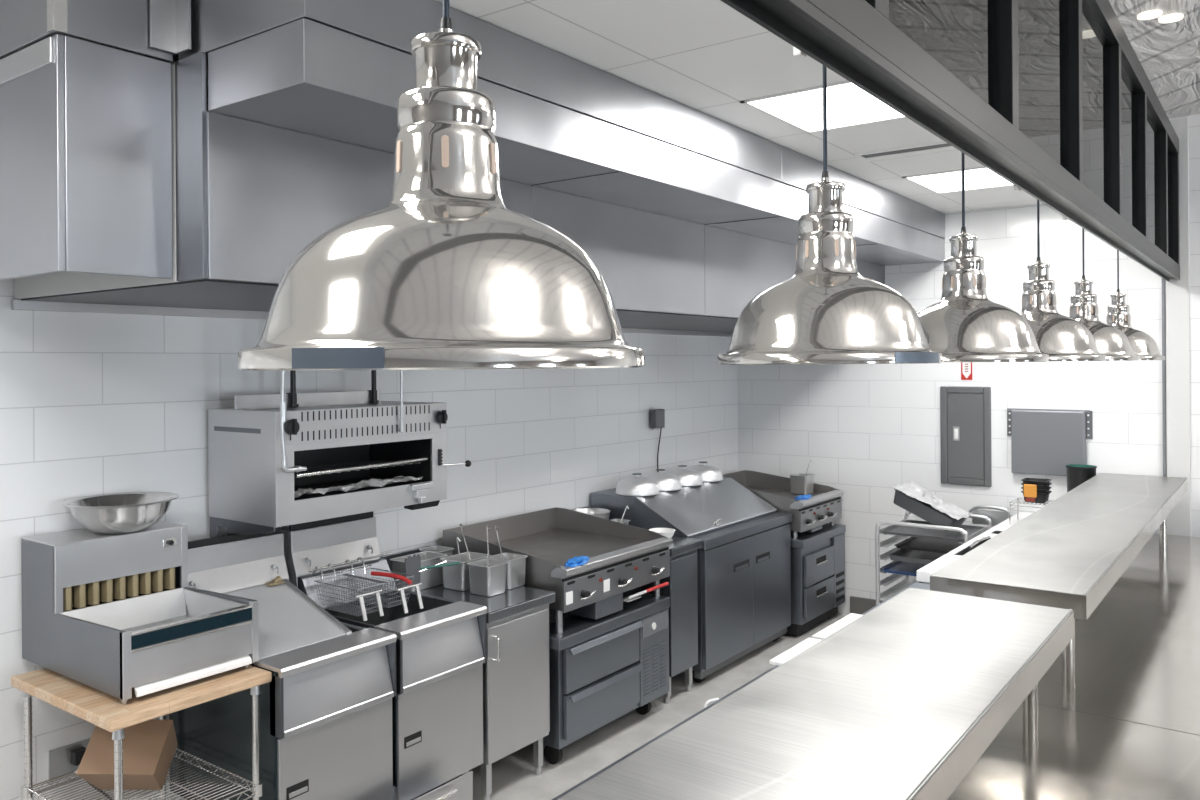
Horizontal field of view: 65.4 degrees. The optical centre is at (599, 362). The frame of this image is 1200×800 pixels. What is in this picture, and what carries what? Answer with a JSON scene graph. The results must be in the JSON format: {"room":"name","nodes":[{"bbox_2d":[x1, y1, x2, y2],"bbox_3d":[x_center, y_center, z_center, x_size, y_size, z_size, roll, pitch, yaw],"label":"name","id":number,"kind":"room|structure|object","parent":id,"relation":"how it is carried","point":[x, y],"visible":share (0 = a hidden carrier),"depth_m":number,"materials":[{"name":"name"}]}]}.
{"room":"commercial kitchen","nodes":[
{"label":"commercial kitchen","id":0,"kind":"room"},
{"bbox_2d":[0,278,737,799],"bbox_3d":[-1.865,0.113,4.114,0.150,3.900,10.400,0,0,36],"label":"wall","id":1,"kind":"structure","parent":0,"point":[91,403],"depth_m":4.14,"materials":[{"name":"tile"}]},
{"bbox_2d":[48,738,111,799],"bbox_3d":[-2.010,1.732,3.721,0.065,0.466,0.324,0,0,36],"label":"wall outlet","id":2,"kind":"object","parent":1,"relation":"attached to","point":[65,759],"visible":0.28,"depth_m":3.65,"materials":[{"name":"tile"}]},
{"bbox_2d":[208,370,470,537],"bbox_3d":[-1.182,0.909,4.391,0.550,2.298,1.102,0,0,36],"label":"salamander broiler","id":3,"kind":"object","parent":1,"relation":"attached to","point":[357,460],"visible":0.96,"depth_m":4.12,"materials":[{"name":"metal"}]},
{"bbox_2d":[214,426,260,433],"bbox_3d":[-1.550,0.285,3.987,0.345,0.020,0.001,0,0,36],"label":"grille","id":4,"kind":"object","parent":3,"relation":"attached to","point":[217,429],"depth_m":3.98,"materials":[{"name":"metal"}]},
{"bbox_2d":[279,370,306,472],"bbox_3d":[-1.290,0.105,3.853,0.116,0.689,0.132,0,0,36],"label":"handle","id":5,"kind":"object","parent":3,"relation":"attached to","point":[282,414],"visible":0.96,"depth_m":3.78,"materials":[{"name":"silver metal"}]},
{"bbox_2d":[398,370,403,431],"bbox_3d":[-0.927,0.040,4.346,0.026,0.563,0.020,0,0,36],"label":"gas pipe","id":6,"kind":"object","parent":3,"relation":"attached to","point":[401,424],"visible":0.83,"depth_m":4.34,"materials":[{"name":"silver metal"}]},
{"bbox_2d":[404,500,439,509],"bbox_3d":[-0.866,0.688,4.553,0.078,0.035,0.170,0,0,36],"label":"handle","id":7,"kind":"object","parent":3,"relation":"on","point":[429,503],"depth_m":4.51,"materials":[{"name":"black plastic"}]},
{"bbox_2d":[651,409,664,471],"bbox_3d":[0.445,0.617,7.047,0.075,0.540,0.200,0,0,36],"label":"power outlet","id":8,"kind":"object","parent":1,"relation":"attached to","point":[657,415],"visible":0.9,"depth_m":7.00,"materials":[{"name":"grey metal"}]},
{"bbox_2d":[59,0,1043,232],"bbox_3d":[-0.764,-1.125,3.201,2.720,0.030,10.250,0,0,36],"label":"ceiling","id":9,"kind":"structure","parent":0,"point":[708,57],"depth_m":3.52,"materials":[{"name":"tile"}]},
{"bbox_2d":[0,0,172,279],"bbox_3d":[-1.854,-0.675,3.024,1.166,0.849,0.343,0,0,36],"label":"enclosure","id":10,"kind":"object","parent":9,"relation":"attached to","point":[86,113],"visible":0.98,"depth_m":2.67,"materials":[{"name":"metal"}]},
{"bbox_2d":[237,0,644,369],"bbox_3d":[-0.178,-0.796,1.062,0.448,1.605,0.448,0,0,36],"label":"heat lamp","id":11,"kind":"object","parent":9,"relation":"hanging from","point":[444,275],"visible":1,"depth_m":0.92,"materials":[{"name":"metal"}]},
{"bbox_2d":[11,0,944,336],"bbox_3d":[0.176,-0.665,5.261,1.772,0.897,5.817,0,0,36],"label":"exhaust hood","id":12,"kind":"object","parent":9,"relation":"attached to","point":[248,197],"visible":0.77,"depth_m":3.26,"materials":[{"name":"metal"}]},
{"bbox_2d":[740,80,906,133],"bbox_3d":[1.042,-1.119,4.092,0.595,0.006,0.690,0,0,36],"label":"recessed light","id":13,"kind":"object","parent":9,"relation":"in","point":[848,105],"visible":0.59,"depth_m":4.10,"materials":[{"name":"white plastic"}]},
{"bbox_2d":[854,141,957,161],"bbox_3d":[1.671,-1.122,4.939,0.590,0.008,0.220,0,0,36],"label":"ceiling vent","id":14,"kind":"object","parent":9,"relation":"in","point":[937,147],"visible":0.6,"depth_m":4.96,"materials":[{"name":"white metal"}]},
{"bbox_2d":[902,167,1012,193],"bbox_3d":[2.272,-1.127,5.757,0.595,0.006,0.690,0,0,36],"label":"recessed light","id":15,"kind":"object","parent":9,"relation":"in","point":[979,177],"visible":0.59,"depth_m":5.76,"materials":[{"name":"white plastic"}]},
{"bbox_2d":[445,613,846,799],"bbox_3d":[-0.187,2.101,2.884,4.250,0.100,10.400,0,0,36],"label":"floor","id":16,"kind":"structure","parent":0,"point":[514,777],"depth_m":5.11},
{"bbox_2d":[11,665,271,799],"bbox_3d":[-1.663,1.596,3.398,0.760,0.930,0.583,0,0,36],"label":"work table","id":17,"kind":"object","parent":16,"relation":"on","point":[101,709],"visible":0.7,"depth_m":3.30,"materials":[{"name":"wood"}]},
{"bbox_2d":[76,720,177,789],"bbox_3d":[-1.682,1.413,3.358,0.271,0.244,0.243,0,0,0],"label":"cardboard box","id":18,"kind":"object","parent":17,"relation":"on","point":[149,747],"visible":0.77,"depth_m":3.30,"materials":[{"name":"brown cardboard"}]},
{"bbox_2d":[21,520,258,704],"bbox_3d":[-1.721,0.892,3.489,0.766,0.479,0.504,0,0,36],"label":"station","id":19,"kind":"object","parent":17,"relation":"on","point":[111,614],"visible":0.98,"depth_m":3.42,"materials":[{"name":"metal"}]},
{"bbox_2d":[61,492,178,533],"bbox_3d":[-1.861,0.591,3.635,0.410,0.125,0.410,0,0,36],"label":"mixing bowl","id":20,"kind":"object","parent":19,"relation":"on","point":[124,512],"visible":1,"depth_m":3.54,"materials":[{"name":"metal"}]},
{"bbox_2d":[163,537,176,547],"bbox_3d":[-1.701,0.710,3.694,0.002,0.033,0.055,0,0,36],"label":"switch plate","id":21,"kind":"object","parent":19,"relation":"attached to","point":[168,542],"depth_m":3.69,"materials":[{"name":"metal"}]},
{"bbox_2d":[21,748,262,799],"bbox_3d":[-1.664,1.555,3.397,0.706,0.043,0.541,0,0,36],"label":"wire shelf","id":22,"kind":"object","parent":17,"relation":"attached to","point":[27,791],"depth_m":3.39,"materials":[{"name":"metal"}]},
{"bbox_2d":[169,527,396,799],"bbox_3d":[-1.300,1.401,3.838,0.774,1.315,0.552,0,0,36],"label":"fryer","id":23,"kind":"object","parent":16,"relation":"on","point":[326,708],"visible":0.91,"depth_m":3.68,"materials":[{"name":"grey metal"}]},
{"bbox_2d":[288,511,486,799],"bbox_3d":[-0.972,1.399,4.281,0.774,1.315,0.520,0,0,36],"label":"fryer","id":24,"kind":"object","parent":16,"relation":"on","point":[441,646],"visible":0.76,"depth_m":4.14,"materials":[{"name":"grey metal"}]},
{"bbox_2d":[314,563,384,620],"bbox_3d":[-1.127,1.015,4.169,0.422,0.178,0.195,0,0,36],"label":"basket","id":25,"kind":"object","parent":24,"relation":"in","point":[363,610],"visible":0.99,"depth_m":4.16,"materials":[{"name":"grey metal"}]},
{"bbox_2d":[345,557,422,612],"bbox_3d":[-1.001,1.014,4.297,0.472,0.178,0.180,0,0,36],"label":"basket","id":26,"kind":"object","parent":24,"relation":"in","point":[397,577],"visible":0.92,"depth_m":4.24,"materials":[{"name":"grey metal"}]},
{"bbox_2d":[405,554,459,585],"bbox_3d":[-0.828,1.012,4.593,0.271,0.157,0.057,0,0,-21],"label":"basket","id":27,"kind":"object","parent":24,"relation":"in","point":[412,564],"visible":0.87,"depth_m":4.57,"materials":[{"name":"grey metal"}]},
{"bbox_2d":[411,771,472,799],"bbox_3d":[-0.786,1.910,3.826,0.205,0.290,0.625,0,0,36],"label":"drawer","id":28,"kind":"object","parent":16,"relation":"on","point":[460,788],"visible":1,"depth_m":3.96,"materials":[{"name":"metal"}]},
{"bbox_2d":[382,546,554,799],"bbox_3d":[-0.717,1.535,4.725,0.935,1.040,0.484,0,0,36],"label":"base cabinet","id":29,"kind":"object","parent":16,"relation":"on","point":[516,682],"visible":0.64,"depth_m":4.46,"materials":[{"name":"silver metal"}]},
{"bbox_2d":[415,584,554,623],"bbox_3d":[-0.722,1.170,4.726,0.890,0.050,0.484,0,0,36],"label":"countertop","id":30,"kind":"structure","parent":29,"relation":"on","point":[514,601],"depth_m":4.55,"materials":[{"name":"metal"}]},
{"bbox_2d":[390,551,447,591],"bbox_3d":[-0.928,1.070,4.793,0.175,0.147,0.260,0,0,36],"label":"pan","id":31,"kind":"object","parent":30,"relation":"on","point":[431,577],"visible":0.57,"depth_m":4.76,"materials":[{"name":"metal"}]},
{"bbox_2d":[419,546,453,556],"bbox_3d":[-0.873,1.069,5.002,0.150,0.147,0.140,0,0,36],"label":"pan","id":32,"kind":"object","parent":30,"relation":"on","point":[437,549],"visible":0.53,"depth_m":5.04,"materials":[{"name":"metal"}]},
{"bbox_2d":[440,552,490,590],"bbox_3d":[-0.688,1.068,4.790,0.175,0.147,0.220,0,0,36],"label":"pan","id":33,"kind":"object","parent":30,"relation":"on","point":[456,577],"visible":0.77,"depth_m":4.71,"materials":[{"name":"metal"}]},
{"bbox_2d":[456,537,460,561],"bbox_3d":[-0.700,0.992,4.747,0.054,0.232,0.113,0,0,-7],"label":"ladle","id":34,"kind":"object","parent":33,"relation":"in","point":[457,538],"visible":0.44,"depth_m":4.71,"materials":[{"name":"metal"}]},
{"bbox_2d":[460,524,470,559],"bbox_3d":[-0.680,0.972,4.873,0.054,0.252,0.158,0,0,-29],"label":"ladle","id":35,"kind":"object","parent":33,"relation":"in","point":[460,524],"visible":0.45,"depth_m":4.89,"materials":[{"name":"metal"}]},
{"bbox_2d":[467,559,508,595],"bbox_3d":[-0.558,1.067,4.645,0.165,0.147,0.155,0,0,36],"label":"pan","id":36,"kind":"object","parent":30,"relation":"on","point":[485,580],"visible":1,"depth_m":4.60,"materials":[{"name":"metal"}]},
{"bbox_2d":[486,525,489,566],"bbox_3d":[-0.561,0.971,4.729,0.053,0.272,0.186,0,0,-9],"label":"ladle","id":37,"kind":"object","parent":36,"relation":"in","point":[487,526],"visible":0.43,"depth_m":4.76,"materials":[{"name":"metal"}]},
{"bbox_2d":[487,553,527,588],"bbox_3d":[-0.475,1.067,4.792,0.165,0.147,0.160,0,0,36],"label":"pan","id":38,"kind":"object","parent":30,"relation":"on","point":[515,569],"visible":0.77,"depth_m":4.75,"materials":[{"name":"metal"}]},
{"bbox_2d":[495,526,503,559],"bbox_3d":[-0.507,0.981,4.844,0.053,0.252,0.168,0,0,-27],"label":"ladle","id":39,"kind":"object","parent":38,"relation":"in","point":[496,527],"visible":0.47,"depth_m":4.87,"materials":[{"name":"metal"}]},
{"bbox_2d":[543,592,669,763],"bbox_3d":[-0.240,1.714,5.318,0.916,0.676,1.033,0,0,36],"label":"base","id":40,"kind":"object","parent":16,"relation":"on","point":[604,669],"visible":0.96,"depth_m":4.96,"materials":[{"name":"metal"}]},
{"bbox_2d":[443,507,672,633],"bbox_3d":[-0.212,1.151,5.332,0.917,0.448,0.996,0,0,36],"label":"griddle","id":41,"kind":"object","parent":40,"relation":"on","point":[624,558],"visible":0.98,"depth_m":5.25,"materials":[{"name":"metal"}]},
{"bbox_2d":[564,556,589,566],"bbox_3d":[-0.116,1.015,4.802,0.092,0.036,0.206,0,0,36],"label":"glove","id":42,"kind":"object","parent":41,"relation":"on","point":[581,560],"visible":1,"depth_m":4.78,"materials":[{"name":"blue rubber"}]},
{"bbox_2d":[623,582,668,601],"bbox_3d":[0.253,1.294,5.296,0.073,0.040,0.393,0,0,39],"label":"scraper","id":43,"kind":"object","parent":40,"relation":"on","point":[637,595],"visible":0.94,"depth_m":5.23,"materials":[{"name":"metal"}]},
{"bbox_2d":[571,506,702,703],"bbox_3d":[0.171,1.511,5.948,0.910,1.075,0.360,0,0,36],"label":"base cabinet","id":44,"kind":"object","parent":16,"relation":"on","point":[682,589],"visible":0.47,"depth_m":5.66,"materials":[{"name":"silver metal"}]},
{"bbox_2d":[669,536,702,556],"bbox_3d":[0.177,1.129,5.942,0.890,0.050,0.360,0,0,36],"label":"countertop","id":45,"kind":"structure","parent":44,"relation":"on","point":[680,545],"depth_m":5.70,"materials":[{"name":"metal"}]},
{"bbox_2d":[611,519,629,524],"bbox_3d":[0.104,1.060,6.021,0.130,0.082,0.170,0,0,36],"label":"pan","id":46,"kind":"object","parent":45,"relation":"on","point":[624,521],"visible":0.27,"depth_m":6.08,"materials":[{"name":"metal"}]},
{"bbox_2d":[649,528,675,537],"bbox_3d":[0.387,1.073,5.849,0.174,0.056,0.174,0,0,36],"label":"dish","id":47,"kind":"object","parent":45,"relation":"on","point":[667,532],"visible":0.47,"depth_m":5.88,"materials":[{"name":"white ceramic"}]},
{"bbox_3d":[-0.069,1.073,6.124,0.240,0.063,0.240,0,0,36],"label":"dish","id":48,"kind":"object","parent":44,"relation":"on","visible":0},
{"bbox_2d":[572,508,609,519],"bbox_3d":[-0.070,1.004,6.124,0.278,0.068,0.278,0,0,36],"label":"saute pan","id":49,"kind":"object","parent":48,"relation":"on","point":[598,512],"visible":0.34,"depth_m":6.23,"materials":[{"name":"metal"}]},
{"bbox_2d":[590,477,791,682],"bbox_3d":[0.676,1.464,6.622,0.902,1.164,1.283,0,0,36],"label":"prep table","id":50,"kind":"object","parent":16,"relation":"on","point":[744,558],"visible":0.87,"depth_m":6.28,"materials":[{"name":"metal"}]},
{"bbox_2d":[615,473,658,495],"bbox_3d":[0.252,0.815,6.333,0.296,0.134,0.296,0,0,36],"label":"dome","id":51,"kind":"object","parent":50,"relation":"on","point":[636,485],"visible":1,"depth_m":6.23,"materials":[{"name":"metal"}]},
{"bbox_2d":[644,469,681,490],"bbox_3d":[0.427,0.814,6.570,0.296,0.134,0.296,0,0,36],"label":"dome","id":52,"kind":"object","parent":50,"relation":"on","point":[665,481],"visible":0.85,"depth_m":6.46,"materials":[{"name":"metal"}]},
{"bbox_2d":[666,465,702,485],"bbox_3d":[0.602,0.812,6.808,0.296,0.134,0.296,0,0,36],"label":"dome","id":53,"kind":"object","parent":50,"relation":"on","point":[688,477],"visible":0.7,"depth_m":6.70,"materials":[{"name":"metal"}]},
{"bbox_2d":[688,461,722,481],"bbox_3d":[0.780,0.811,7.049,0.296,0.134,0.296,0,0,36],"label":"dome","id":54,"kind":"object","parent":50,"relation":"on","point":[709,473],"visible":0.75,"depth_m":6.94,"materials":[{"name":"metal"}]},
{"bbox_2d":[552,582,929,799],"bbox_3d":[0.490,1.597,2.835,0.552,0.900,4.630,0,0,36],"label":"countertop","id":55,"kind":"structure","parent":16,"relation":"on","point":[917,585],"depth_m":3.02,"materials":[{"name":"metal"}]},
{"bbox_2d":[704,698,718,707],"bbox_3d":[0.376,1.156,3.164,0.059,0.035,0.013,0,0,-30],"label":"hook","id":56,"kind":"object","parent":55,"relation":"attached to","point":[713,699],"visible":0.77,"depth_m":3.16,"materials":[{"name":"white metal"}]},
{"bbox_2d":[769,638,821,665],"bbox_3d":[0.969,1.136,3.539,0.540,0.015,0.365,0,0,36],"label":"cutting board","id":57,"kind":"object","parent":55,"relation":"on","point":[807,643],"visible":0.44,"depth_m":3.66,"materials":[{"name":"white plastic"}]},
{"bbox_2d":[812,613,862,639],"bbox_3d":[1.223,1.134,3.883,0.540,0.015,0.430,0,0,36],"label":"cutting board","id":58,"kind":"object","parent":55,"relation":"on","point":[851,617],"visible":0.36,"depth_m":4.00,"materials":[{"name":"white plastic"}]},
{"bbox_2d":[787,523,845,636],"bbox_3d":[1.353,1.671,7.441,0.956,0.740,0.815,0,0,36],"label":"drawers","id":59,"kind":"object","parent":16,"relation":"on","point":[817,557],"visible":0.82,"depth_m":7.05,"materials":[{"name":"metal"}]},
{"bbox_2d":[723,470,843,538],"bbox_3d":[1.375,1.107,7.410,0.922,0.383,0.778,0,0,36],"label":"griddle","id":60,"kind":"object","parent":59,"relation":"on","point":[824,506],"visible":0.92,"depth_m":7.25,"materials":[{"name":"metal"}]},
{"bbox_2d":[789,473,814,493],"bbox_3d":[1.624,0.971,7.508,0.165,0.147,0.175,0,0,36],"label":"pan","id":61,"kind":"object","parent":60,"relation":"on","point":[800,483],"visible":0.99,"depth_m":7.45,"materials":[{"name":"metal"}]},
{"bbox_2d":[795,494,811,499],"bbox_3d":[1.542,1.008,7.053,0.106,0.027,0.288,0,0,36],"label":"glove","id":62,"kind":"object","parent":60,"relation":"on","point":[800,497],"visible":1,"depth_m":7.00,"materials":[{"name":"blue rubber"}]},
{"bbox_2d":[875,511,991,604],"bbox_3d":[2.328,1.555,6.494,0.680,0.960,0.627,0,0,36],"label":"rack","id":63,"kind":"object","parent":16,"relation":"on","point":[885,556],"visible":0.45,"depth_m":6.44,"materials":[{"name":"metal"}]},
{"bbox_2d":[882,561,925,575],"bbox_3d":[2.318,1.425,6.482,0.546,0.019,0.570,0,0,36],"label":"tray","id":64,"kind":"object","parent":63,"relation":"on","point":[898,567],"visible":0.25,"depth_m":6.51,"materials":[{"name":"blue plastic"}]},
{"bbox_2d":[889,549,944,564],"bbox_3d":[2.336,1.328,6.468,0.498,0.037,0.570,0,0,36],"label":"tray","id":65,"kind":"object","parent":63,"relation":"on","point":[903,555],"visible":0.25,"depth_m":6.48,"materials":[{"name":"grey metal"}]},
{"bbox_2d":[894,537,962,553],"bbox_3d":[2.352,1.249,6.456,0.458,0.019,0.570,0,0,36],"label":"tray","id":66,"kind":"object","parent":63,"relation":"on","point":[912,543],"visible":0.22,"depth_m":6.43,"materials":[{"name":"grey metal"}]},
{"bbox_2d":[882,520,983,541],"bbox_3d":[2.316,1.161,6.482,0.546,0.019,0.570,0,0,36],"label":"tray","id":67,"kind":"object","parent":63,"relation":"on","point":[893,530],"visible":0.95,"depth_m":6.44,"materials":[{"name":"grey metal"}]},
{"bbox_2d":[893,481,971,530],"bbox_3d":[2.311,0.992,6.479,0.457,0.303,0.436,0,0,36],"label":"pan","id":68,"kind":"object","parent":67,"relation":"on","point":[914,498],"visible":1,"depth_m":6.39,"materials":[{"name":"grey metal"}]},
{"bbox_2d":[917,512,1031,583],"bbox_3d":[2.570,1.555,5.650,0.552,0.955,2.330,0,0,36],"label":"prep table","id":69,"kind":"object","parent":16,"relation":"on","point":[923,574],"visible":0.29,"depth_m":5.39,"materials":[{"name":"metal"}]},
{"bbox_2d":[967,536,989,548],"bbox_3d":[2.251,1.066,5.554,0.030,0.028,0.362,0,0,39],"label":"serving tongs","id":70,"kind":"object","parent":69,"relation":"on","point":[976,542],"visible":1,"depth_m":5.51,"materials":[{"name":"metal"}]},
{"bbox_2d":[968,505,1011,525],"bbox_3d":[2.771,1.083,6.636,0.293,0.138,0.024,0,0,36],"label":"guard","id":71,"kind":"object","parent":69,"relation":"attached to","point":[997,517],"visible":0.84,"depth_m":6.62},
{"bbox_2d":[1009,498,1051,524],"bbox_3d":[2.900,0.998,6.205,0.288,0.155,0.228,0,0,36],"label":"wire rack","id":72,"kind":"object","parent":69,"relation":"on","point":[1017,501],"visible":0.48,"depth_m":6.20,"materials":[{"name":"metal"}]},
{"bbox_2d":[1024,484,1036,501],"bbox_3d":[2.822,0.853,6.126,0.080,0.113,0.016,0,0,36],"label":"bag","id":73,"kind":"object","parent":72,"relation":"on","point":[1030,490],"visible":1,"depth_m":6.12,"materials":[{"name":"orange plastic"}]},
{"bbox_2d":[1021,491,1051,502],"bbox_3d":[2.899,0.886,6.205,0.165,0.067,0.170,0,0,36],"label":"pan","id":74,"kind":"object","parent":72,"relation":"on","point":[1041,497],"visible":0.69,"depth_m":6.13,"materials":[{"name":"black plastic"}]},
{"bbox_2d":[1021,487,1051,492],"bbox_3d":[2.899,0.860,6.205,0.165,0.067,0.170,0,0,36],"label":"pan","id":75,"kind":"object","parent":74,"relation":"on","point":[1049,488],"visible":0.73,"depth_m":6.12,"materials":[{"name":"black plastic"}]},
{"bbox_2d":[1021,483,1051,488],"bbox_3d":[2.899,0.834,6.205,0.165,0.067,0.170,0,0,36],"label":"pan","id":76,"kind":"object","parent":75,"relation":"on","point":[1049,484],"visible":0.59,"depth_m":6.12,"materials":[{"name":"black"}]},
{"bbox_2d":[1021,478,1051,484],"bbox_3d":[2.899,0.808,6.205,0.165,0.067,0.170,0,0,36],"label":"pan","id":77,"kind":"object","parent":76,"relation":"on","point":[1034,481],"visible":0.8,"depth_m":6.17,"materials":[{"name":"black plastic"}]},
{"bbox_2d":[1065,464,1096,491],"bbox_3d":[3.278,0.887,6.361,0.192,0.373,0.192,0,0,36],"label":"bucket","id":78,"kind":"object","parent":69,"relation":"on","point":[1077,474],"visible":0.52,"depth_m":6.30,"materials":[{"name":"black plastic"}]},
{"bbox_2d":[721,0,1179,281],"bbox_3d":[1.454,-0.992,3.046,0.110,0.935,7.836,0,0,36],"label":"overhead beam","id":79,"kind":"structure","parent":0,"point":[1054,98],"depth_m":2.77,"materials":[{"name":"grey metal"}]},
{"bbox_2d":[737,114,1199,614],"bbox_3d":[5.230,0.065,5.244,10.220,3.900,0.150,0,0,36],"label":"wall","id":80,"kind":"structure","parent":0,"point":[865,430],"depth_m":6.96,"materials":[{"name":"tile"}]},
{"bbox_2d":[850,596,882,613],"bbox_3d":[2.883,1.951,6.881,2.160,0.160,0.020,0,0,36],"label":"baseboard","id":81,"kind":"structure","parent":80,"relation":"attached to","point":[858,605],"depth_m":7.46,"materials":[{"name":"grey"}]},
{"bbox_2d":[940,386,991,486],"bbox_3d":[2.733,0.545,6.984,0.365,0.738,0.022,0,0,36],"label":"electrical panel","id":82,"kind":"object","parent":80,"relation":"attached to","point":[966,453],"visible":1,"depth_m":6.98,"materials":[{"name":"grey metal"}]},
{"bbox_2d":[961,362,971,379],"bbox_3d":[2.742,0.057,6.984,0.080,0.140,0.006,0,0,36],"label":"sign","id":83,"kind":"object","parent":80,"relation":"attached to","point":[966,367],"visible":0.88,"depth_m":6.98,"materials":[{"name":"red plastic"}]},
{"bbox_2d":[1007,408,1092,475],"bbox_3d":[3.182,0.561,6.632,0.556,0.465,0.055,0,0,36],"label":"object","id":84,"kind":"object","parent":80,"relation":"attached to","point":[1043,441],"visible":0.97,"depth_m":6.61,"materials":[{"name":"grey metal"}]},
{"bbox_2d":[1162,278,1165,476],"bbox_3d":[3.760,0.265,6.225,0.017,1.720,0.020,0,0,36],"label":"trim","id":85,"kind":"structure","parent":80,"relation":"attached to","point":[1163,280],"depth_m":6.22,"materials":[{"name":"grey metal"}]},
{"bbox_2d":[1165,117,1190,536],"bbox_3d":[3.825,0.204,6.181,0.135,3.640,0.012,0,0,36],"label":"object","id":86,"kind":"structure","parent":80,"relation":"attached to","point":[1176,291],"depth_m":6.17,"materials":[{"name":"white paint"}]},
{"bbox_2d":[947,533,1199,799],"bbox_3d":[2.098,1.586,3.052,1.770,0.900,6.890,0,0,36],"label":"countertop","id":87,"kind":"structure","parent":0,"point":[1128,728],"depth_m":3.07,"materials":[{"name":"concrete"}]},
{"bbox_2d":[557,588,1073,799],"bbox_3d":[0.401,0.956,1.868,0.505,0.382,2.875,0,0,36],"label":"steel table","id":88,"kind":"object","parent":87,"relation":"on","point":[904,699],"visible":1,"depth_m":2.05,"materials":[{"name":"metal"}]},
{"bbox_2d":[930,473,1186,687],"bbox_3d":[2.497,0.942,4.706,0.505,0.382,3.730,0,0,36],"label":"steel table","id":89,"kind":"object","parent":87,"relation":"on","point":[1070,552],"visible":0.8,"depth_m":3.81,"materials":[{"name":"metal"}]},
{"bbox_2d":[1109,0,1199,117],"bbox_3d":[3.291,-1.647,0.203,7.330,0.050,10.250,0,0,36],"label":"ceiling","id":90,"kind":"structure","parent":0,"point":[1168,54],"depth_m":4.81,"materials":[{"name":"plastic"}]},
{"bbox_2d":[717,65,941,364],"bbox_3d":[0.463,-0.800,1.929,0.449,1.605,0.448,0,0,36],"label":"heat lamp","id":91,"kind":"object","parent":90,"relation":"hanging from","point":[827,312],"visible":1,"depth_m":1.79,"materials":[{"name":"silver metal"}]},
{"bbox_2d":[917,152,1048,362],"bbox_3d":[1.066,-0.805,2.746,0.448,1.605,0.448,0,0,36],"label":"heat lamp","id":92,"kind":"object","parent":90,"relation":"hanging from","point":[964,325],"visible":0.89,"depth_m":2.61,"materials":[{"name":"silver metal"}]},
{"bbox_2d":[1020,200,1105,360],"bbox_3d":[1.672,-0.809,3.566,0.448,1.605,0.448,0,0,36],"label":"heat lamp","id":93,"kind":"object","parent":90,"relation":"hanging from","point":[1061,337],"visible":0.77,"depth_m":3.43,"materials":[{"name":"silver metal"}]},
{"bbox_2d":[1069,228,1139,360],"bbox_3d":[2.245,-0.812,4.342,0.448,1.605,0.448,0,0,36],"label":"heat lamp","id":94,"kind":"object","parent":90,"relation":"hanging from","point":[1111,342],"visible":0.61,"depth_m":4.24,"materials":[{"name":"silver metal"}]},
{"bbox_2d":[1106,250,1164,359],"bbox_3d":[2.893,-0.817,5.219,0.448,1.605,0.448,0,0,36],"label":"heat lamp","id":95,"kind":"object","parent":90,"relation":"hanging from","point":[1143,345],"visible":0.56,"depth_m":5.15,"materials":[{"name":"silver metal"}]},
{"bbox_2d":[1137,10,1161,19],"bbox_3d":[2.546,-1.612,4.328,0.099,0.010,0.099,0,0,36],"label":"recessed light","id":96,"kind":"object","parent":90,"relation":"in","point":[1147,15],"visible":1,"depth_m":4.32,"materials":[{"name":"white"}]},
{"bbox_2d":[1158,13,1182,22],"bbox_3d":[2.672,-1.613,4.372,0.099,0.010,0.099,0,0,36],"label":"recessed light","id":97,"kind":"object","parent":90,"relation":"in","point":[1169,18],"visible":1,"depth_m":4.36,"materials":[{"name":"white"}]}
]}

